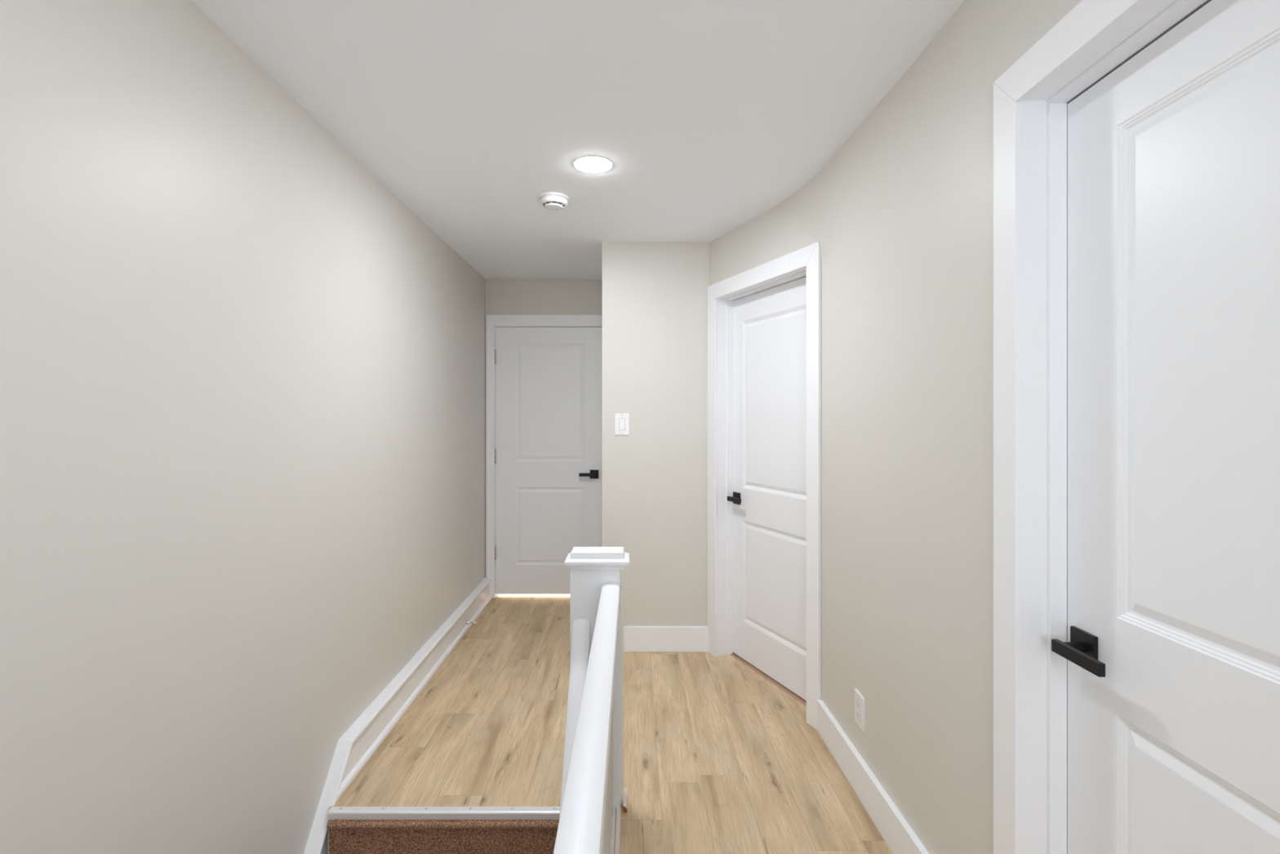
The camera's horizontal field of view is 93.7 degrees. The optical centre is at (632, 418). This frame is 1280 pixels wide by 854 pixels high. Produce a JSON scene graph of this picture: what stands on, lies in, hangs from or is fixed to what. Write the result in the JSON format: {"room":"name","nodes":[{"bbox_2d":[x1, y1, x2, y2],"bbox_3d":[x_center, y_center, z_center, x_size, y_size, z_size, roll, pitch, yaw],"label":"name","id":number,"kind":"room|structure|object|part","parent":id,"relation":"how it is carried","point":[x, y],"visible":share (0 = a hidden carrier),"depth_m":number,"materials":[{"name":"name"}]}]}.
{"room":"upstairs hallway","nodes":[
{"label":"upstairs hallway","id":0,"kind":"room"},
{"bbox_2d":[0,0,485,853],"bbox_3d":[-1.173,1.287,2.197,0.146,4.950,7.335,0,0,0],"label":"wall","id":1,"kind":"structure","parent":0,"point":[242,381],"depth_m":1.51,"materials":[{"name":"white paint"}]},
{"bbox_2d":[303,577,492,853],"bbox_3d":[-1.085,2.458,2.422,0.068,2.500,4.245,0,0,0],"label":"baseboard","id":2,"kind":"structure","parent":1,"relation":"attached to","point":[360,741],"depth_m":2.60,"materials":[{"name":"white wood"}]},
{"bbox_3d":[-1.067,1.351,3.335,0.016,0.022,2.420,0,0,0],"label":"shoe moulding","id":3,"kind":"part","parent":2,"relation":"part of","materials":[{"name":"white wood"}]},
{"bbox_2d":[466,620,475,624],"bbox_3d":[-1.048,1.328,3.900,0.061,0.025,0.025,0,0,0],"label":"door stop","id":4,"kind":"object","parent":1,"relation":"attached to","point":[467,621],"visible":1,"depth_m":3.90,"materials":[{"name":"grey metal"}]},
{"bbox_2d":[485,279,601,315],"bbox_3d":[-0.710,0.087,4.625,1.101,2.550,0.120,0,0,0],"label":"wall","id":5,"kind":"structure","parent":0,"point":[503,296],"depth_m":4.57,"materials":[{"name":"white paint"}]},
{"bbox_2d":[485,315,601,597],"bbox_3d":[-0.645,0.289,4.625,0.928,2.145,0.160,0,0,0],"label":"door frame","id":6,"kind":"structure","parent":5,"relation":"attached to","point":[492,322],"depth_m":4.54,"materials":[{"name":"white wood"}]},
{"bbox_2d":[494,327,601,594],"bbox_3d":[-0.635,0.323,4.548,0.828,2.026,0.095,0,0,0],"label":"door","id":7,"kind":"structure","parent":5,"relation":"in","point":[548,450],"depth_m":4.56,"materials":[{"name":"white wood"}]},
{"bbox_3d":[-0.339,0.425,4.508,0.126,0.025,0.013,0,0,0],"label":"lever","id":8,"kind":"part","parent":7,"relation":"part of","materials":[{"name":"black metal"}]},
{"bbox_3d":[-0.290,0.425,4.556,0.066,0.066,0.009,0,0,0],"label":"handle","id":9,"kind":"part","parent":7,"relation":"part of","materials":[{"name":"black metal"}]},
{"bbox_2d":[191,0,964,280],"bbox_3d":[0.125,-1.043,2.125,2.750,0.030,7.250,0,0,0],"label":"ceiling","id":10,"kind":"structure","parent":0,"point":[708,115],"depth_m":1.95,"materials":[{"name":"white paint"}]},
{"bbox_2d":[537,191,568,210],"bbox_3d":[-0.371,-1.015,2.825,0.143,0.050,0.143,0,0,0],"label":"smoke detector","id":11,"kind":"object","parent":10,"relation":"attached to","point":[553,201],"visible":1,"depth_m":2.78,"materials":[{"name":"white plastic"}]},
{"bbox_3d":[-0.371,-1.034,2.825,0.143,0.012,0.143,0,0,0],"label":"mounting plate","id":12,"kind":"part","parent":11,"relation":"part of","materials":[{"name":"white plastic"}]},
{"bbox_2d":[573,155,613,173],"bbox_3d":[-0.162,-1.037,2.461,0.167,0.008,0.167,0,0,0],"label":"recessed light","id":13,"kind":"object","parent":10,"relation":"in","point":[588,164],"visible":1,"depth_m":2.45,"materials":[{"name":"white plastic"}]},
{"bbox_2d":[328,594,892,853],"bbox_3d":[0.099,1.362,2.225,2.560,0.001,7.350,0,0,0],"label":"floor","id":14,"kind":"structure","parent":0,"point":[719,758],"depth_m":2.45,"materials":[{"name":"brown wood"}]},
{"bbox_2d":[326,818,559,853],"bbox_3d":[-0.626,2.469,1.047,0.863,2.181,2.114,0,0,0],"label":"staircase","id":15,"kind":"structure","parent":14,"relation":"attached to","point":[352,836],"depth_m":2.07,"materials":[{"name":"brown carpet"}]},
{"bbox_2d":[327,806,559,819],"bbox_3d":[-0.633,1.372,2.086,0.838,0.029,0.032,0,0,0],"label":"stair nosing","id":16,"kind":"structure","parent":15,"relation":"attached to","point":[335,812],"depth_m":2.07,"materials":[{"name":"silver metal"}]},
{"bbox_2d":[559,618,590,817],"bbox_3d":[-0.167,1.990,1.316,0.078,2.589,1.532,0,0,0],"label":"stair railing","id":17,"kind":"object","parent":15,"relation":"attached to","point":[580,643],"visible":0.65,"depth_m":1.94,"materials":[{"name":"white paint"}]},
{"bbox_2d":[553,581,620,853],"bbox_3d":[-0.083,1.087,0.366,0.083,1.071,3.432,0,0,0],"label":"guard rail","id":18,"kind":"object","parent":14,"relation":"on","point":[588,824],"visible":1,"depth_m":1.08,"materials":[{"name":"white paint"}]},
{"bbox_3d":[-0.070,1.355,0.366,0.057,0.018,3.432,0,0,0],"label":"rail","id":19,"kind":"part","parent":18,"relation":"part of","materials":[{"name":"white paint"}]},
{"bbox_2d":[564,546,629,812],"bbox_3d":[-0.122,0.913,2.123,0.225,0.898,0.133,0,0,0],"label":"newel post","id":20,"kind":"object","parent":14,"relation":"on","point":[590,567],"visible":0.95,"depth_m":2.08,"materials":[{"name":"white paint"}]},
{"bbox_3d":[-0.025,1.351,2.127,0.014,0.022,0.106,0,0,0],"label":"shoe moulding","id":21,"kind":"part","parent":20,"relation":"part of","materials":[{"name":"white paint"}]},
{"bbox_2d":[730,653,806,706],"bbox_3d":[0.748,1.359,3.105,0.070,0.006,0.793,0,0,-23],"label":"threshold","id":22,"kind":"object","parent":14,"relation":"on","point":[779,685],"visible":0.41,"depth_m":3.12,"materials":[{"name":"beige wood"}]},
{"bbox_2d":[601,241,709,626],"bbox_3d":[0.210,0.087,4.107,0.779,2.550,1.195,0,0,0],"label":"wall","id":23,"kind":"structure","parent":0,"point":[654,295],"depth_m":3.51,"materials":[{"name":"white paint"}]},
{"bbox_2d":[614,413,629,435],"bbox_3d":[-0.061,0.035,3.505,0.086,0.128,0.011,0,0,0],"label":"light switch","id":24,"kind":"object","parent":23,"relation":"attached to","point":[621,420],"visible":1,"depth_m":3.50,"materials":[{"name":"white plastic"}]},
{"bbox_2d":[623,626,707,651],"bbox_3d":[0.133,1.288,3.503,0.624,0.147,0.017,0,0,0],"label":"baseboard","id":25,"kind":"structure","parent":23,"relation":"attached to","point":[636,638],"depth_m":3.50,"materials":[{"name":"white wood"}]},
{"bbox_2d":[709,207,816,285],"bbox_3d":[0.689,0.087,3.100,0.130,2.550,1.041,0,0,-23],"label":"wall","id":26,"kind":"structure","parent":0,"point":[769,236],"depth_m":3.09,"materials":[{"name":"white paint"}]},
{"bbox_2d":[706,241,821,729],"bbox_3d":[0.698,0.297,3.087,0.164,2.130,0.968,0,0,-23],"label":"door frame","id":27,"kind":"structure","parent":26,"relation":"attached to","point":[806,261],"depth_m":3.42,"materials":[{"name":"white wood"}]},
{"bbox_3d":[0.712,0.337,3.090,0.040,2.050,0.809,0,0,-23],"label":"stop moulding","id":28,"kind":"part","parent":27,"relation":"part of","materials":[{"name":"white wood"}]},
{"bbox_2d":[727,276,806,700],"bbox_3d":[0.719,0.336,3.093,0.095,2.024,0.801,0,0,-23],"label":"door","id":29,"kind":"structure","parent":26,"relation":"in","point":[769,498],"depth_m":3.11,"materials":[{"name":"white wood"}]},
{"bbox_3d":[0.567,0.455,3.352,0.013,0.025,0.126,0,0,-23],"label":"lever","id":30,"kind":"part","parent":29,"relation":"part of","materials":[{"name":"black metal"}]},
{"bbox_3d":[0.593,0.455,3.416,0.009,0.066,0.066,0,0,-23],"label":"handle","id":31,"kind":"part","parent":29,"relation":"part of","materials":[{"name":"black metal"}]},
{"bbox_2d":[773,165,825,242],"bbox_3d":[0.753,-0.936,2.715,0.089,0.324,0.831,0,0,-12],"label":"wall","id":32,"kind":"structure","parent":0,"point":[803,208],"depth_m":2.67,"materials":[{"name":"white paint"}]},
{"bbox_2d":[818,0,1081,853],"bbox_3d":[0.878,0.087,0.635,0.159,2.550,4.212,0,0,-1],"label":"wall","id":33,"kind":"structure","parent":0,"point":[906,233],"depth_m":1.73,"materials":[{"name":"white paint"}]},
{"bbox_2d":[854,688,864,732],"bbox_3d":[0.825,1.060,2.183,0.010,0.122,0.084,0,0,0],"label":"electrical outlet","id":34,"kind":"object","parent":33,"relation":"attached to","point":[859,698],"visible":1,"depth_m":2.17,"materials":[{"name":"white plastic"}]},
{"bbox_2d":[856,698,860,720],"bbox_3d":[0.821,1.060,2.183,0.003,0.067,0.033,0,0,0],"label":"receptacle","id":35,"kind":"object","parent":34,"relation":"attached to","point":[858,700],"depth_m":2.18,"materials":[{"name":"white plastic"}]},
{"bbox_2d":[817,699,928,853],"bbox_3d":[0.827,1.293,0.631,0.032,0.138,3.962,0,0,0],"label":"baseboard","id":36,"kind":"structure","parent":33,"relation":"attached to","point":[897,833],"depth_m":2.06,"materials":[{"name":"white wood"}]},
{"bbox_2d":[993,0,1211,853],"bbox_3d":[0.903,0.297,0.896,0.156,2.130,0.953,0,0,0],"label":"door frame","id":37,"kind":"structure","parent":33,"relation":"attached to","point":[1031,99],"depth_m":1.30,"materials":[{"name":"white wood"}]},
{"bbox_2d":[1051,0,1279,853],"bbox_3d":[0.921,0.338,0.896,0.097,2.024,0.786,0,0,0],"label":"door","id":38,"kind":"structure","parent":33,"relation":"in","point":[1171,649],"depth_m":1.03,"materials":[{"name":"white wood"}]},
{"bbox_3d":[0.879,0.472,1.187,0.013,0.025,0.128,0,0,0],"label":"lever","id":39,"kind":"part","parent":38,"relation":"part of","materials":[{"name":"black metal"}]},
{"bbox_3d":[0.930,0.472,1.236,0.009,0.066,0.066,0,0,0],"label":"handle","id":40,"kind":"part","parent":38,"relation":"part of","materials":[{"name":"black metal"}]}
]}

